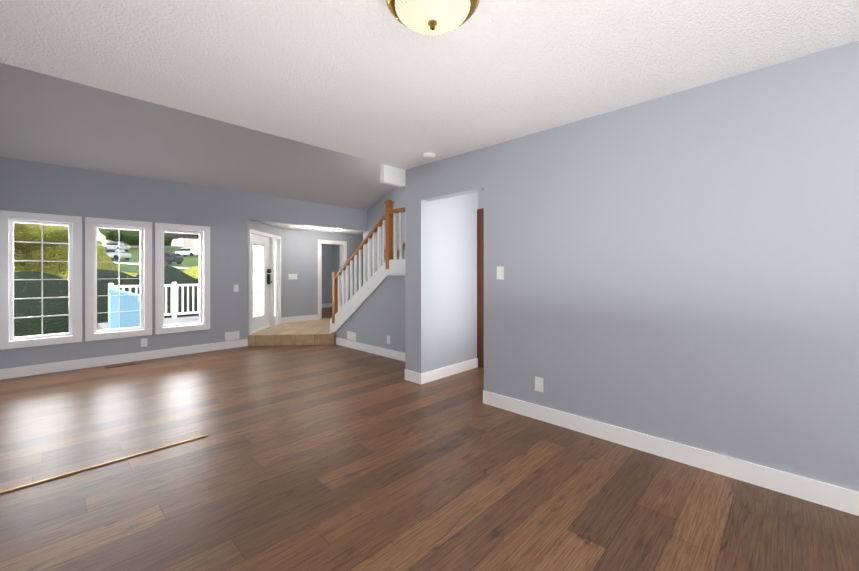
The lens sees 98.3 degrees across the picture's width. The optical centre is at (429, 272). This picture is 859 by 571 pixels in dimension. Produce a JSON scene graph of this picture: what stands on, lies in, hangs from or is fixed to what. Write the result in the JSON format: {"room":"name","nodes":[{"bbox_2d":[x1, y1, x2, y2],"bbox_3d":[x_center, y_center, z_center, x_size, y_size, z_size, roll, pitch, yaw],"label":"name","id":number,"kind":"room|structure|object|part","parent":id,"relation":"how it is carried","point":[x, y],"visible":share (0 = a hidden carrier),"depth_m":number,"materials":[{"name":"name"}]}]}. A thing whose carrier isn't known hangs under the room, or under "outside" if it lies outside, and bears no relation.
{"room":"empty living room","nodes":[
{"label":"empty living room","id":0,"kind":"room"},
{"bbox_2d":[0,157,366,368],"bbox_3d":[-3.015,-0.066,6.529,0.150,2.630,6.350,0,0,44],"label":"wall","id":1,"kind":"structure","parent":0,"point":[224,215],"depth_m":5.46,"materials":[{"name":"grey paint"}]},
{"bbox_2d":[0,210,209,349],"bbox_3d":[-4.318,0.086,5.174,0.170,1.630,2.210,0,0,44],"label":"window","id":2,"kind":"structure","parent":1,"relation":"in","point":[12,279],"depth_m":4.83,"materials":[{"name":"white"}]},
{"bbox_2d":[94,225,142,332],"bbox_3d":[-4.339,0.086,5.195,0.050,1.456,0.536,0,0,44],"label":"window","id":3,"kind":"structure","parent":1,"relation":"in","point":[140,278],"depth_m":5.19,"materials":[{"name":"white"}]},
{"bbox_2d":[0,339,247,379],"bbox_3d":[-4.081,1.191,5.315,0.015,0.120,2.820,0,0,44],"label":"baseboard","id":4,"kind":"structure","parent":1,"relation":"attached to","point":[7,373],"depth_m":5.06,"materials":[{"name":"white wood"}]},
{"bbox_2d":[141,338,146,346],"bbox_3d":[-4.083,1.001,5.316,0.010,0.120,0.075,0,0,44],"label":"outlet","id":5,"kind":"object","parent":1,"relation":"attached to","point":[143,342],"visible":1,"depth_m":5.31,"materials":[{"name":"white plastic"}]},
{"bbox_2d":[163,230,201,326],"bbox_3d":[-3.817,0.085,5.733,0.050,1.456,0.536,0,0,44],"label":"window","id":6,"kind":"structure","parent":1,"relation":"in","point":[200,280],"depth_m":5.80,"materials":[{"name":"white"}]},
{"bbox_2d":[225,331,238,340],"bbox_3d":[-3.267,1.050,6.155,0.012,0.140,0.220,0,0,44],"label":"air vent","id":7,"kind":"object","parent":1,"relation":"in","point":[234,335],"visible":1,"depth_m":6.15,"materials":[{"name":"white plastic"}]},
{"bbox_2d":[234,285,238,291],"bbox_3d":[-3.224,0.260,6.197,0.014,0.120,0.075,0,0,44],"label":"light switch","id":8,"kind":"object","parent":1,"relation":"attached to","point":[236,288],"visible":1,"depth_m":6.20,"materials":[{"name":"white plastic"}]},
{"bbox_2d":[0,62,394,209],"bbox_3d":[-2.029,-2.078,5.123,3.620,1.598,5.710,0,0,44],"label":"ceiling","id":9,"kind":"structure","parent":0,"point":[47,119],"depth_m":4.83,"materials":[{"name":"white paint"}]},
{"bbox_2d":[247,219,280,334],"bbox_3d":[-3.190,0.079,7.089,0.150,2.340,1.520,0,0,-1],"label":"wall","id":10,"kind":"structure","parent":0,"point":[262,227],"depth_m":6.52,"materials":[{"name":"grey paint"}]},
{"bbox_2d":[251,234,269,330],"bbox_3d":[-3.175,0.176,6.884,0.045,1.725,0.900,0,0,-1],"label":"front door","id":11,"kind":"structure","parent":10,"relation":"in","point":[260,322],"depth_m":7.11,"materials":[{"name":"white wood"}]},
{"bbox_2d":[253,244,274,317],"bbox_3d":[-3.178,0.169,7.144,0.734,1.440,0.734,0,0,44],"label":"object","id":12,"kind":"structure","parent":11,"relation":"attached to","point":[258,268],"depth_m":6.93,"materials":[{"name":"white glass"}]},
{"bbox_3d":[-3.104,0.078,7.215,0.160,0.300,0.104,0,0,44],"label":"handle","id":13,"kind":"part","parent":12,"relation":"part of","materials":[{"name":"black metal"}]},
{"bbox_2d":[249,229,280,334],"bbox_3d":[-3.190,0.159,7.079,0.190,1.820,1.400,0,0,-1],"label":"door frame","id":14,"kind":"structure","parent":10,"relation":"attached to","point":[275,240],"depth_m":7.38,"materials":[{"name":"white wood"}]},
{"bbox_2d":[262,222,362,234],"bbox_3d":[-2.630,-1.012,8.015,1.370,0.160,3.680,0,0,44],"label":"ceiling","id":15,"kind":"structure","parent":0,"point":[300,227],"depth_m":8.04,"materials":[{"name":"white paint"}]},
{"bbox_2d":[281,228,362,316],"bbox_3d":[-2.393,0.077,8.706,0.150,2.340,2.360,0,0,44],"label":"wall","id":16,"kind":"structure","parent":0,"point":[299,258],"depth_m":8.20,"materials":[{"name":"grey paint"}]},
{"bbox_2d":[288,274,296,279],"bbox_3d":[-2.947,0.087,8.018,0.014,0.120,0.200,0,0,44],"label":"light switch","id":17,"kind":"object","parent":16,"relation":"attached to","point":[292,276],"visible":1,"depth_m":8.01,"materials":[{"name":"white plastic"}]},
{"bbox_2d":[281,315,317,322],"bbox_3d":[-2.838,1.007,8.129,0.015,0.120,0.870,0,0,44],"label":"baseboard","id":18,"kind":"structure","parent":16,"relation":"attached to","point":[306,317],"depth_m":8.10,"materials":[{"name":"white wood"}]},
{"bbox_2d":[318,239,346,319],"bbox_3d":[-2.330,0.157,8.771,0.186,1.820,0.760,0,0,44],"label":"door frame","id":19,"kind":"structure","parent":16,"relation":"attached to","point":[343,252],"depth_m":8.64,"materials":[{"name":"white wood"}]},
{"bbox_2d":[322,307,331,317],"bbox_3d":[-2.924,1.155,9.990,2.400,0.180,3.300,0,0,44],"label":"floor","id":20,"kind":"structure","parent":0,"point":[327,312],"depth_m":9.92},
{"bbox_2d":[322,244,331,303],"bbox_3d":[-3.742,0.044,10.783,0.120,2.400,3.300,0,0,44],"label":"wall","id":21,"kind":"structure","parent":0,"point":[326,273],"depth_m":11.32,"materials":[{"name":"grey paint"}]},
{"bbox_2d":[322,303,331,306],"bbox_3d":[-3.878,1.004,10.547,0.015,0.120,2.530,0,0,44],"label":"baseboard","id":22,"kind":"structure","parent":21,"relation":"attached to","point":[329,304],"depth_m":11.33,"materials":[{"name":"white wood"}]},
{"bbox_2d":[332,245,339,272],"bbox_3d":[-2.186,0.044,10.749,2.400,2.400,0.120,0,0,44],"label":"wall","id":23,"kind":"structure","parent":0,"point":[335,258],"depth_m":11.32,"materials":[{"name":"grey paint"}]},
{"bbox_2d":[337,275,404,352],"bbox_3d":[-0.689,0.645,5.617,2.540,1.210,0.060,0,0,44],"label":"wall","id":24,"kind":"structure","parent":0,"point":[377,317],"depth_m":5.58,"materials":[{"name":"grey paint"}]},
{"bbox_2d":[347,331,355,340],"bbox_3d":[-1.295,1.050,6.156,0.260,0.140,0.012,0,0,44],"label":"air vent","id":25,"kind":"object","parent":24,"relation":"in","point":[351,335],"visible":1,"depth_m":6.14,"materials":[{"name":"white plastic"}]},
{"bbox_2d":[336,337,404,361],"bbox_3d":[-0.733,1.190,5.608,2.490,0.120,0.015,0,0,44],"label":"baseboard","id":26,"kind":"structure","parent":24,"relation":"attached to","point":[389,353],"depth_m":5.74,"materials":[{"name":"white wood"}]},
{"bbox_2d":[363,186,404,281],"bbox_3d":[-0.119,-0.781,6.999,3.650,4.060,0.120,0,0,44],"label":"wall","id":27,"kind":"structure","parent":0,"point":[376,211],"depth_m":7.77,"materials":[{"name":"grey paint"}]},
{"bbox_2d":[380,163,404,187],"bbox_3d":[-0.192,-1.228,4.497,0.070,0.440,0.970,0,0,44],"label":"header beam","id":28,"kind":"structure","parent":0,"point":[392,176],"depth_m":4.21,"materials":[{"name":"white paint"}]},
{"bbox_2d":[0,344,858,570],"bbox_3d":[0.696,1.303,3.477,9.730,0.100,7.200,0,0,44],"label":"floor","id":29,"kind":"structure","parent":0,"point":[334,457],"depth_m":2.19,"materials":[{"name":"brown wood"}]},
{"bbox_2d":[0,434,207,494],"bbox_3d":[-2.168,1.251,2.387,0.030,0.007,1.315,0,0,44],"label":"transition strip","id":30,"kind":"object","parent":29,"relation":"on","point":[74,472],"visible":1,"depth_m":2.39,"materials":[{"name":"beige wood"}]},
{"bbox_2d":[104,362,135,368],"bbox_3d":[-4.160,1.247,5.001,0.120,0.009,0.320,0,0,44],"label":"floor vent","id":31,"kind":"object","parent":29,"relation":"in","point":[119,365],"visible":0.96,"depth_m":4.98,"materials":[{"name":"brown metal"}]},
{"bbox_2d":[247,317,336,345],"bbox_3d":[-2.075,1.158,7.577,2.180,0.180,3.300,0,0,44],"label":"platform","id":32,"kind":"object","parent":29,"relation":"on","point":[313,332],"visible":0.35,"depth_m":6.45,"materials":[{"name":"stone"}]},
{"bbox_2d":[330,200,404,332],"bbox_3d":[-0.351,0.090,6.165,2.620,2.320,1.400,0,0,44],"label":"staircase","id":33,"kind":"structure","parent":29,"relation":"on","point":[392,264],"depth_m":5.83,"materials":[{"name":"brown wood"}]},
{"bbox_3d":[-0.799,0.440,5.705,2.619,1.260,0.085,0,0,44],"label":"skirt trim","id":34,"kind":"part","parent":33,"relation":"part of","materials":[{"name":"white wood"}]},
{"bbox_2d":[0,0,858,169],"bbox_3d":[1.569,-1.275,1.825,6.180,0.150,5.990,0,0,44],"label":"ceiling","id":35,"kind":"structure","parent":0,"point":[377,81],"depth_m":2.07,"materials":[{"name":"white paint"}]},
{"bbox_2d":[423,152,434,158],"bbox_3d":[-0.004,-1.185,3.764,0.132,0.036,0.132,0,0,44],"label":"smoke detector","id":36,"kind":"object","parent":35,"relation":"attached to","point":[428,155],"visible":1,"depth_m":3.72,"materials":[{"name":"white plastic"}]},
{"bbox_2d":[386,0,478,34],"bbox_3d":[0.013,-1.117,1.587,0.400,0.165,0.400,0,0,44],"label":"ceiling light","id":37,"kind":"object","parent":35,"relation":"attached to","point":[431,17],"visible":1,"depth_m":1.57,"materials":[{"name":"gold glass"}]},
{"bbox_2d":[428,192,477,370],"bbox_3d":[0.672,-0.002,5.151,0.260,2.505,2.230,0,0,44],"label":"wall","id":38,"kind":"structure","parent":0,"point":[452,280],"depth_m":4.56,"materials":[{"name":"grey paint"}]},
{"bbox_2d":[416,358,477,383],"bbox_3d":[0.278,1.192,4.549,0.015,0.120,1.085,0,0,44],"label":"baseboard","id":39,"kind":"structure","parent":38,"relation":"attached to","point":[421,378],"depth_m":4.45,"materials":[{"name":"white wood"}]},
{"bbox_2d":[478,191,483,208],"bbox_3d":[1.000,-0.001,4.686,0.860,2.505,0.120,0,0,44],"label":"wall","id":40,"kind":"structure","parent":0,"point":[481,200],"depth_m":4.91,"materials":[{"name":"grey paint"}]},
{"bbox_2d":[477,208,483,367],"bbox_3d":[0.941,0.206,4.639,0.840,2.090,0.030,0,0,44],"label":"door frame","id":41,"kind":"structure","parent":40,"relation":"attached to","point":[480,210],"depth_m":4.91,"materials":[{"name":"brown"}]},
{"bbox_2d":[479,213,483,367],"bbox_3d":[0.928,0.231,4.633,0.730,2.018,0.048,0,0,44],"label":"door leaf","id":42,"kind":"structure","parent":40,"relation":"in","point":[481,289],"depth_m":4.85,"materials":[{"name":"brown wood"}]},
{"bbox_2d":[405,41,858,491],"bbox_3d":[1.977,0.002,2.246,6.180,2.505,0.120,0,0,44],"label":"wall","id":43,"kind":"structure","parent":0,"point":[681,267],"depth_m":2.43,"materials":[{"name":"grey paint"}]},
{"bbox_2d":[497,266,503,278],"bbox_3d":[0.653,0.003,3.438,0.075,0.120,0.014,0,0,44],"label":"light switch","id":44,"kind":"object","parent":43,"relation":"attached to","point":[500,272],"visible":1,"depth_m":3.43,"materials":[{"name":"white plastic"}]},
{"bbox_2d":[535,376,542,391],"bbox_3d":[0.934,0.953,3.169,0.075,0.120,0.010,0,0,44],"label":"outlet","id":45,"kind":"object","parent":43,"relation":"attached to","point":[539,384],"visible":1,"depth_m":3.17,"materials":[{"name":"white plastic"}]},
{"bbox_2d":[483,390,858,515],"bbox_3d":[2.289,1.195,1.851,4.940,0.120,0.015,0,0,44],"label":"baseboard","id":46,"kind":"structure","parent":43,"relation":"attached to","point":[824,494],"depth_m":2.39,"materials":[{"name":"white wood"}]},
{"label":"outside","id":47,"kind":"structure","parent":0,"visible":0},
{"bbox_2d":[114,262,188,268],"bbox_3d":[-54.555,-2.693,61.316,140.002,11.096,26.000,0,0,7],"label":"ground","id":48,"kind":"structure","parent":47,"point":[139,264],"depth_m":46.76,"materials":[{"name":"grey"}]},
{"bbox_2d":[104,243,198,261],"bbox_3d":[-44.636,-3.523,60.045,36.200,4.165,18.700,0,0,7],"label":"cars","id":49,"kind":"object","parent":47,"point":[184,251],"depth_m":51.41,"materials":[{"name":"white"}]},
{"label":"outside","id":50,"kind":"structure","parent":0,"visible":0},
{"bbox_2d":[112,246,198,272],"bbox_3d":[-88.686,-1.915,100.043,253.070,12.505,300.000,0,0,44],"label":"hill","id":51,"kind":"structure","parent":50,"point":[189,260],"depth_m":55.50,"materials":[{"name":"green plant"}]},
{"bbox_2d":[14,265,198,336],"bbox_3d":[-11.257,2.283,10.137,3.362,5.188,20.340,0,0,44],"label":"hedge","id":52,"kind":"object","parent":51,"relation":"on","point":[29,325],"depth_m":10.06,"materials":[{"name":"green plant"}]},
{"bbox_2d":[97,228,139,247],"bbox_3d":[-73.584,-9.341,85.923,9.600,9.600,12.800,0,0,44],"label":"house","id":53,"kind":"structure","parent":51,"relation":"on","point":[104,241],"materials":[{"name":"beige"}]},
{"bbox_2d":[121,271,137,276],"label":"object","id":54,"kind":"object","parent":51,"relation":"on","point":[133,274],"depth_m":21.06,"materials":[{"name":"yellow plant"}]},
{"bbox_2d":[97,232,198,329],"bbox_3d":[-5.210,0.197,8.446,5.670,2.600,3.100,0,0,44],"label":"porch","id":55,"kind":"object","parent":51,"relation":"on","point":[113,317],"depth_m":7.91,"materials":[{"name":"white"}]},
{"bbox_3d":[-7.138,0.765,10.388,0.100,1.000,2.800,0,0,44],"label":"deck railing","id":56,"kind":"part","parent":55,"relation":"part of","materials":[{"name":"white wood"}]},
{"bbox_2d":[182,266,198,278],"label":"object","id":57,"kind":"object","parent":51,"relation":"on","point":[191,271],"depth_m":27.59,"materials":[{"name":"yellow plant"}]},
{"bbox_2d":[183,238,198,250],"bbox_3d":[-46.675,-7.594,83.489,9.599,10.100,13.800,0,0,44],"label":"house","id":58,"kind":"structure","parent":51,"relation":"on","point":[190,243],"materials":[{"name":"beige"}]},
{"bbox_3d":[-15.782,0.943,11.535,0.560,3.600,0.533,0,0,44],"label":"trunk","id":59,"kind":"object","parent":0,"visible":0},
{"bbox_2d":[14,223,118,281],"bbox_3d":[-15.582,-1.281,11.536,9.404,7.926,9.282,0,0,44],"label":"foliage","id":60,"kind":"object","parent":59,"relation":"attached to","point":[33,252],"depth_m":11.97,"materials":[{"name":"green plant"}]},
{"bbox_3d":[-66.239,-9.461,86.596,0.560,7.750,0.533,0,0,44],"label":"trunk","id":61,"kind":"object","parent":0,"visible":0},
{"bbox_2d":[98,228,178,245],"bbox_3d":[-66.109,-14.530,86.532,18.531,16.632,18.067,0,0,44],"label":"foliage","id":62,"kind":"object","parent":61,"relation":"attached to","point":[126,234],"depth_m":81.07,"materials":[{"name":"green plant"}]}
]}

